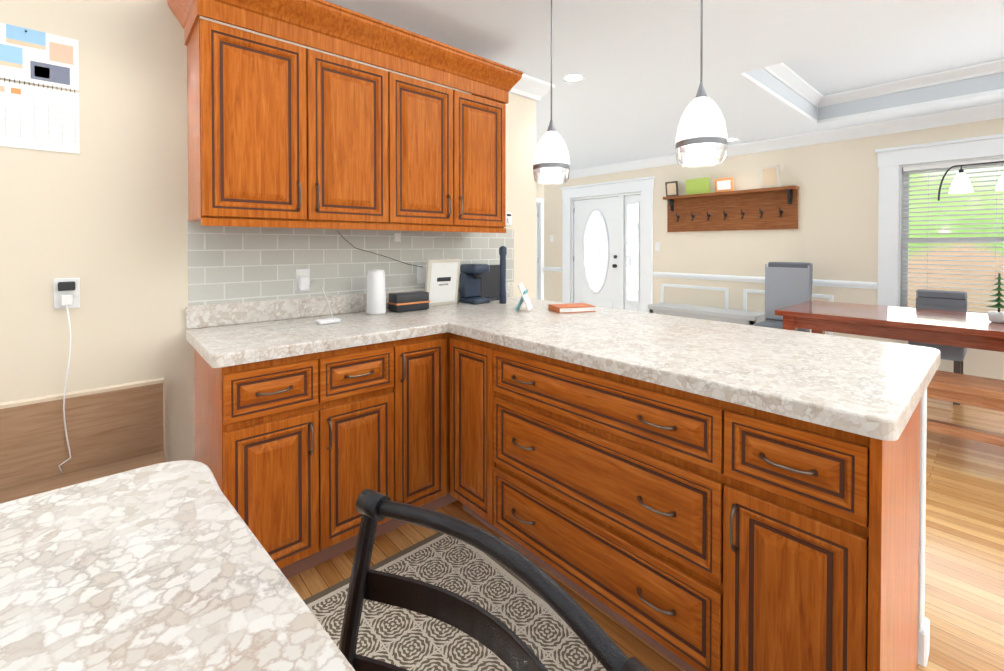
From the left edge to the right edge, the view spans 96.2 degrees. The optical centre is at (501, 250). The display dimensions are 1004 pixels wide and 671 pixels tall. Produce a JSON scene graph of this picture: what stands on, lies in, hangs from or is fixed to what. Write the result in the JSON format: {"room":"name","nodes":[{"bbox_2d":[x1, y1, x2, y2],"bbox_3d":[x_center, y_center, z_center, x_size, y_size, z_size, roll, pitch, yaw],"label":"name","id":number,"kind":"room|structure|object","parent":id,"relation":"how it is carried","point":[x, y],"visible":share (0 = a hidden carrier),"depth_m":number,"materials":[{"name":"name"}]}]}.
{"room":"kitchen","nodes":[
{"label":"kitchen","id":0,"kind":"room"},
{"bbox_2d":[0,0,535,461],"bbox_3d":[-1.805,0.023,1.698,5.440,2.540,0.120,-1,1,-42],"label":"wall","id":1,"kind":"structure","parent":0,"point":[103,215],"depth_m":1.81,"materials":[{"name":"beige paint"}]},
{"bbox_2d":[0,23,79,153],"bbox_3d":[-1.746,-0.597,1.654,0.280,0.440,0.013,-1,1,-42],"label":"calendar","id":2,"kind":"object","parent":1,"relation":"attached to","point":[38,117],"visible":1,"depth_m":1.68,"materials":[{"name":"white paper"}]},
{"bbox_2d":[54,278,79,308],"bbox_3d":[-1.661,0.163,1.719,0.072,0.116,0.036,-1,1,-42],"label":"electrical outlet","id":3,"kind":"object","parent":1,"relation":"attached to","point":[67,291],"visible":1,"depth_m":1.72,"materials":[{"name":"white plastic"}]},
{"bbox_2d":[59,304,70,472],"bbox_3d":[-1.646,0.518,1.695,0.039,0.632,0.027,-1,1,-42],"label":"cord","id":4,"kind":"object","parent":3,"relation":"attached to","point":[65,388],"visible":1,"depth_m":1.69,"materials":[{"name":"white plastic"}]},
{"bbox_2d":[167,0,522,232],"bbox_3d":[-0.654,-0.599,2.352,1.732,0.988,0.422,-1,1,-42],"label":"upper cabinet","id":5,"kind":"object","parent":1,"relation":"attached to","point":[281,134],"visible":1,"depth_m":2.06,"materials":[{"name":"brown wood"}]},
{"bbox_2d":[337,231,420,266],"bbox_3d":[-0.678,-0.007,2.575,0.552,0.222,0.049,-1,1,-42],"label":"cord","id":6,"kind":"object","parent":5,"relation":"attached to","point":[397,237],"visible":0.92,"depth_m":2.64,"materials":[{"name":"grey plastic"}]},
{"bbox_2d":[187,219,513,305],"bbox_3d":[-0.651,0.044,2.647,1.975,0.385,0.003,-1,1,-42],"label":"tile backsplash","id":7,"kind":"structure","parent":1,"relation":"attached to","point":[229,264],"depth_m":2.35,"materials":[{"name":"grey tile"}]},
{"bbox_2d":[295,269,309,291],"bbox_3d":[-1.011,0.151,2.297,0.072,0.116,0.041,-1,1,-42],"label":"outlet","id":8,"kind":"object","parent":7,"relation":"attached to","point":[302,280],"visible":1,"depth_m":2.29,"materials":[{"name":"white plastic"}]},
{"bbox_2d":[309,281,332,316],"bbox_3d":[-0.897,0.243,2.238,0.063,0.177,0.213,-1,1,-42],"label":"cord","id":9,"kind":"object","parent":8,"relation":"attached to","point":[324,294],"visible":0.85,"depth_m":2.27,"materials":[{"name":"white plastic"}]},
{"bbox_2d":[417,265,426,283],"bbox_3d":[-0.492,0.145,2.782,0.072,0.116,0.008,-1,1,-42],"label":"outlet","id":10,"kind":"object","parent":7,"relation":"attached to","point":[421,274],"visible":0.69,"depth_m":2.77,"materials":[{"name":"white plastic"}]},
{"bbox_2d":[506,213,511,224],"bbox_3d":[0.046,-0.231,3.248,0.070,0.090,0.029,-1,1,-42],"label":"thermostat","id":11,"kind":"object","parent":1,"relation":"attached to","point":[508,218],"visible":0.83,"depth_m":3.24,"materials":[{"name":"white plastic"}]},
{"bbox_2d":[509,74,554,101],"bbox_3d":[-1.649,-1.188,1.675,5.420,0.115,0.100,-1,1,-42],"label":"crown molding","id":12,"kind":"structure","parent":1,"relation":"attached to","point":[527,86],"depth_m":3.33,"materials":[{"name":"white wood"}]},
{"bbox_2d":[536,182,543,197],"bbox_3d":[-0.550,-0.040,6.897,3.600,2.540,0.120,-1,1,-42],"label":"wall","id":13,"kind":"structure","parent":0,"point":[540,190],"depth_m":7.90,"materials":[{"name":"beige paint"}]},
{"bbox_2d":[536,198,543,299],"bbox_3d":[0.326,0.149,7.660,1.006,2.143,0.146,-1,1,-42],"label":"hall door","id":14,"kind":"structure","parent":13,"relation":"in","point":[540,248],"depth_m":7.90,"materials":[{"name":"white wood"}]},
{"bbox_2d":[287,397,1003,670],"bbox_3d":[0.340,1.341,1.835,9.200,0.100,9.040,-1,1,-42],"label":"floor","id":15,"kind":"structure","parent":0,"point":[964,571],"depth_m":1.90,"materials":[{"name":"brown wood"}]},
{"bbox_2d":[0,377,166,503],"bbox_3d":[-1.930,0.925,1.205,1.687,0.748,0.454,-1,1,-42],"label":"wall panel","id":16,"kind":"object","parent":15,"relation":"on","point":[115,429],"visible":0.31,"depth_m":1.72,"materials":[{"name":"brown wood"}]},
{"bbox_2d":[0,460,354,670],"bbox_3d":[-0.616,0.849,-0.696,2.410,0.945,2.150,-1,1,-42],"label":"countertop","id":17,"kind":"structure","parent":15,"relation":"on","point":[169,566],"depth_m":0.49,"materials":[{"name":"stone"}]},
{"bbox_2d":[194,332,456,578],"bbox_3d":[-0.561,0.837,2.294,1.585,0.898,0.659,-1,1,-42],"label":"base cabinet","id":18,"kind":"object","parent":15,"relation":"on","point":[297,455],"depth_m":1.79,"materials":[{"name":"brown wood"}]},
{"bbox_2d":[303,532,605,670],"bbox_3d":[0.295,1.298,0.895,0.860,0.008,2.500,-1,1,-42],"label":"rug","id":19,"kind":"object","parent":15,"relation":"on","point":[525,613],"depth_m":1.57,"materials":[{"name":"grey fabric"}]},
{"bbox_2d":[450,333,485,524],"bbox_3d":[0.081,0.837,2.262,0.630,0.898,0.342,-1,1,-42],"label":"base cabinet","id":20,"kind":"object","parent":15,"relation":"on","point":[467,355],"depth_m":2.06,"materials":[{"name":"brown wood"}]},
{"bbox_2d":[339,489,650,670],"bbox_3d":[-0.178,0.840,0.408,0.490,0.935,0.511,1,1,44],"label":"chair","id":21,"kind":"object","parent":15,"relation":"on","point":[508,646],"visible":1,"depth_m":0.62,"materials":[{"name":"grey metal"}]},
{"bbox_2d":[486,342,713,670],"bbox_3d":[0.511,0.843,1.780,0.630,0.898,0.950,-1,1,-42],"label":"base cabinet","id":22,"kind":"object","parent":15,"relation":"on","point":[686,531],"depth_m":1.48,"materials":[{"name":"brown wood"}]},
{"bbox_2d":[186,282,940,440],"bbox_3d":[0.091,0.319,1.798,1.965,0.145,2.256,-1,1,-42],"label":"countertop","id":23,"kind":"structure","parent":22,"relation":"on","point":[871,388],"depth_m":1.66,"materials":[{"name":"stone"}]},
{"bbox_2d":[315,317,340,324],"bbox_3d":[-0.825,0.333,2.136,0.100,0.018,0.060,-1,1,-42],"label":"gadget","id":24,"kind":"object","parent":23,"relation":"on","point":[327,321],"visible":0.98,"depth_m":2.12,"materials":[{"name":"white plastic"}]},
{"bbox_2d":[366,269,385,314],"bbox_3d":[-0.680,0.219,2.438,0.104,0.238,0.104,-1,1,-42],"label":"cylinder","id":25,"kind":"object","parent":23,"relation":"on","point":[376,296],"visible":1,"depth_m":2.40,"materials":[{"name":"white plastic"}]},
{"bbox_2d":[388,291,429,312],"bbox_3d":[-0.528,0.286,2.561,0.214,0.100,0.104,-1,1,-42],"label":"speaker","id":26,"kind":"object","parent":23,"relation":"on","point":[407,301],"visible":1,"depth_m":2.51},
{"bbox_2d":[425,258,460,306],"bbox_3d":[-0.365,0.191,2.760,0.230,0.286,0.063,-1,1,-42],"label":"sign frame","id":27,"kind":"object","parent":23,"relation":"on","point":[442,282],"visible":0.92,"depth_m":2.74,"materials":[{"name":"beige"}]},
{"bbox_2d":[460,263,489,303],"bbox_3d":[-0.175,0.207,2.900,0.130,0.250,0.165,-1,1,-42],"label":"coffee maker","id":28,"kind":"object","parent":23,"relation":"on","point":[470,282],"visible":1,"depth_m":2.88,"materials":[{"name":"blue plastic"}]},
{"bbox_2d":[480,264,499,300],"bbox_3d":[-0.065,0.213,3.062,0.190,0.235,0.090,-1,1,-42],"label":"smart display","id":29,"kind":"object","parent":23,"relation":"on","point":[490,284],"visible":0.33,"depth_m":3.07,"materials":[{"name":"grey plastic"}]},
{"bbox_2d":[499,246,506,303],"bbox_3d":[0.006,0.151,2.863,0.050,0.364,0.050,-1,1,-42],"label":"pepper mill","id":30,"kind":"object","parent":23,"relation":"on","point":[502,254],"visible":1,"depth_m":2.85,"materials":[{"name":"blue plastic"}]},
{"bbox_2d":[515,282,532,310],"bbox_3d":[0.125,0.259,2.556,0.082,0.151,0.120,0,1,13],"label":"tablet stand","id":31,"kind":"object","parent":23,"relation":"on","point":[525,297],"visible":0.92,"depth_m":2.52,"materials":[{"name":"white plastic"}]},
{"bbox_2d":[548,303,595,312],"bbox_3d":[0.394,0.322,2.542,0.222,0.030,0.150,0,1,-17],"label":"book","id":32,"kind":"object","parent":23,"relation":"on","point":[571,308],"visible":1,"depth_m":2.49,"materials":[{"name":"orange paper"}]},
{"bbox_2d":[648,302,764,324],"bbox_3d":[2.526,0.983,5.635,0.410,0.525,1.320,-1,1,-42],"label":"bench","id":33,"kind":"object","parent":15,"relation":"on","point":[744,317],"visible":0.48,"depth_m":5.46,"materials":[{"name":"grey wood"}]},
{"bbox_2d":[753,262,812,331],"bbox_3d":[2.937,0.691,4.711,0.535,1.132,0.410,-1,1,-42],"label":"chair","id":34,"kind":"object","parent":15,"relation":"on","point":[787,284],"visible":0.46,"depth_m":4.78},
{"bbox_2d":[714,390,925,670],"bbox_3d":[0.946,0.849,1.309,0.653,0.898,0.332,-1,1,-42],"label":"base cabinet","id":35,"kind":"object","parent":15,"relation":"on","point":[819,530],"depth_m":1.10,"materials":[{"name":"brown wood"}]},
{"bbox_2d":[775,300,1003,351],"bbox_3d":[3.550,0.894,3.303,1.050,0.760,2.460,-1,1,-42],"label":"dining table","id":36,"kind":"object","parent":15,"relation":"on","point":[981,331],"visible":0.69,"depth_m":3.44,"materials":[{"name":"brown wood"}]},
{"bbox_2d":[985,273,1003,322],"bbox_3d":[3.574,0.337,3.237,0.133,0.354,0.136,-1,1,-42],"label":"potted plant","id":37,"kind":"object","parent":36,"relation":"on","point":[996,316],"visible":1,"depth_m":3.22,"materials":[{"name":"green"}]},
{"bbox_2d":[908,289,966,404],"bbox_3d":[3.844,0.815,3.967,0.535,0.902,0.340,-1,1,-42],"label":"chair","id":38,"kind":"object","parent":15,"relation":"on","point":[942,300],"visible":0.42,"depth_m":3.99,"materials":[{"name":"grey fabric"}]},
{"bbox_2d":[927,370,1003,446],"bbox_3d":[2.984,1.044,2.692,0.370,0.475,1.900,-1,1,-42],"label":"bench","id":39,"kind":"object","parent":15,"relation":"on","point":[982,392],"visible":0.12,"depth_m":2.74,"materials":[{"name":"brown wood"}]},
{"bbox_2d":[324,0,1003,173],"bbox_3d":[0.340,-1.448,1.801,9.200,0.400,9.040,-1,1,-42],"label":"ceiling","id":40,"kind":"structure","parent":0,"point":[631,96],"depth_m":2.99,"materials":[{"name":"white paint"}]},
{"bbox_2d":[533,0,569,184],"bbox_3d":[0.213,-0.772,1.937,0.159,0.954,0.159,-1,1,-42],"label":"pendant light","id":41,"kind":"object","parent":40,"relation":"hanging from","point":[551,160],"visible":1,"depth_m":1.90,"materials":[{"name":"white glass"}]},
{"bbox_2d":[562,74,584,82],"bbox_3d":[0.523,-1.263,3.295,0.170,0.005,0.170,-1,1,-42],"label":"recessed light","id":42,"kind":"object","parent":40,"relation":"in","point":[571,78],"visible":1,"depth_m":3.30,"materials":[{"name":"white plastic"}]},
{"bbox_2d":[675,0,727,166],"bbox_3d":[0.662,-0.767,1.494,0.159,0.954,0.159,-1,1,-42],"label":"pendant light","id":43,"kind":"object","parent":40,"relation":"hanging from","point":[701,132],"visible":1,"depth_m":1.45,"materials":[{"name":"white glass"}]},
{"bbox_2d":[728,138,739,141],"bbox_3d":[2.656,-1.286,5.215,0.170,0.005,0.170,-1,1,-42],"label":"recessed light","id":44,"kind":"object","parent":40,"relation":"in","point":[731,139],"visible":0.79,"depth_m":5.20,"materials":[{"name":"white plastic"}]},
{"bbox_2d":[747,67,826,122],"bbox_3d":[2.462,-1.399,3.862,1.830,0.247,0.075,-1,1,-42],"label":"crown molding","id":45,"kind":"structure","parent":40,"relation":"attached to","point":[785,84],"depth_m":4.01,"materials":[{"name":"white wood"}]},
{"bbox_2d":[739,3,1001,78],"bbox_3d":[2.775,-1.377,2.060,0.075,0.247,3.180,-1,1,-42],"label":"crown molding","id":46,"kind":"structure","parent":40,"relation":"attached to","point":[766,70],"depth_m":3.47,"materials":[{"name":"white wood"}]},
{"bbox_2d":[815,59,1003,123],"bbox_3d":[4.210,-1.393,3.343,0.075,0.247,3.180,-1,1,-42],"label":"crown molding","id":47,"kind":"structure","parent":40,"relation":"attached to","point":[987,78],"depth_m":3.96,"materials":[{"name":"white wood"}]},
{"bbox_2d":[938,161,1003,200],"bbox_3d":[3.856,-0.947,2.938,0.132,1.129,1.452,-1,1,-42],"label":"dining chandelier","id":48,"kind":"object","parent":40,"relation":"hanging from","point":[961,184],"visible":1,"depth_m":3.36,"materials":[{"name":"grey metal"}]},
{"bbox_2d":[544,118,1003,379],"bbox_3d":[3.666,-0.014,4.791,0.120,2.540,8.640,-1,1,-42],"label":"wall","id":49,"kind":"structure","parent":0,"point":[834,236],"depth_m":5.08,"materials":[{"name":"beige paint"}]},
{"bbox_2d":[560,176,654,312],"bbox_3d":[1.619,0.084,7.046,0.160,2.288,1.716,-1,1,-42],"label":"front door","id":50,"kind":"structure","parent":49,"relation":"in","point":[607,250],"depth_m":6.97,"materials":[{"name":"white wood"}]},
{"bbox_2d":[655,242,659,250],"bbox_3d":[2.190,-0.063,6.342,0.010,0.116,0.072,-1,1,-42],"label":"switch plate","id":51,"kind":"object","parent":49,"relation":"attached to","point":[657,246],"visible":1,"depth_m":6.34,"materials":[{"name":"white plastic"}]},
{"bbox_2d":[544,267,877,288],"bbox_3d":[3.577,0.350,4.782,0.028,0.070,8.539,-1,1,-42],"label":"trim","id":52,"kind":"structure","parent":49,"relation":"attached to","point":[850,284],"depth_m":5.48,"materials":[{"name":"white wood"}]},
{"bbox_2d":[663,185,799,231],"bbox_3d":[2.764,-0.492,5.596,0.140,0.475,1.570,-1,1,-42],"label":"shelf","id":53,"kind":"object","parent":49,"relation":"attached to","point":[772,208],"visible":1,"depth_m":5.53,"materials":[{"name":"brown wood"}]},
{"bbox_2d":[665,181,678,196],"bbox_3d":[2.291,-0.835,6.074,0.048,0.200,0.170,-1,1,-42],"label":"picture frame","id":54,"kind":"object","parent":53,"relation":"on","point":[671,188],"visible":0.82,"depth_m":6.06,"materials":[{"name":"brown"}]},
{"bbox_2d":[685,177,709,194],"bbox_3d":[2.524,-0.832,5.813,0.048,0.200,0.300,-1,1,-42],"label":"picture frame","id":55,"kind":"object","parent":53,"relation":"on","point":[698,186],"visible":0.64,"depth_m":5.80,"materials":[{"name":"green"}]},
{"bbox_2d":[714,177,733,191],"bbox_3d":[2.746,-0.814,5.569,0.043,0.170,0.220,-1,1,-42],"label":"picture frame","id":56,"kind":"object","parent":53,"relation":"on","point":[723,184],"visible":0.82,"depth_m":5.56,"materials":[{"name":"orange"}]},
{"bbox_2d":[759,164,780,187],"bbox_3d":[3.074,-0.849,5.164,0.092,0.253,0.200,-1,1,-42],"label":"picture frame","id":57,"kind":"object","parent":53,"relation":"on","point":[769,176],"visible":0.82,"depth_m":5.15,"materials":[{"name":"beige"}]},
{"bbox_2d":[661,284,832,334],"bbox_3d":[4.295,0.755,3.994,0.014,0.540,6.200,-1,1,-42],"label":"trim","id":58,"kind":"structure","parent":49,"relation":"attached to","point":[745,291],"depth_m":5.64,"materials":[{"name":"white wood"}]},
{"bbox_2d":[545,102,1003,181],"bbox_3d":[3.543,-1.225,4.747,0.100,0.115,8.518,-1,1,-42],"label":"crown molding","id":59,"kind":"structure","parent":49,"relation":"attached to","point":[996,110],"depth_m":4.75,"materials":[{"name":"white wood"}]},
{"bbox_2d":[875,134,1003,312],"bbox_3d":[4.358,-0.115,3.973,0.168,1.796,1.656,-1,1,-42],"label":"dining room window","id":60,"kind":"structure","parent":49,"relation":"in","point":[891,236],"depth_m":4.42,"materials":[{"name":"white wood"}]},
{"bbox_2d":[902,158,1003,313],"bbox_3d":[4.359,-0.095,3.974,0.050,1.432,1.236,-1,1,-42],"label":"window blinds","id":61,"kind":"object","parent":60,"relation":"attached to","point":[928,167],"visible":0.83,"depth_m":4.17,"materials":[{"name":"white plastic"}]},
{"label":"outside","id":62,"kind":"structure","parent":0,"visible":0},
{"bbox_2d":[908,167,1003,313],"bbox_3d":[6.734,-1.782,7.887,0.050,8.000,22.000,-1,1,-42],"label":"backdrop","id":63,"kind":"structure","parent":62,"point":[960,244],"depth_m":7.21,"materials":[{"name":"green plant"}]}
]}

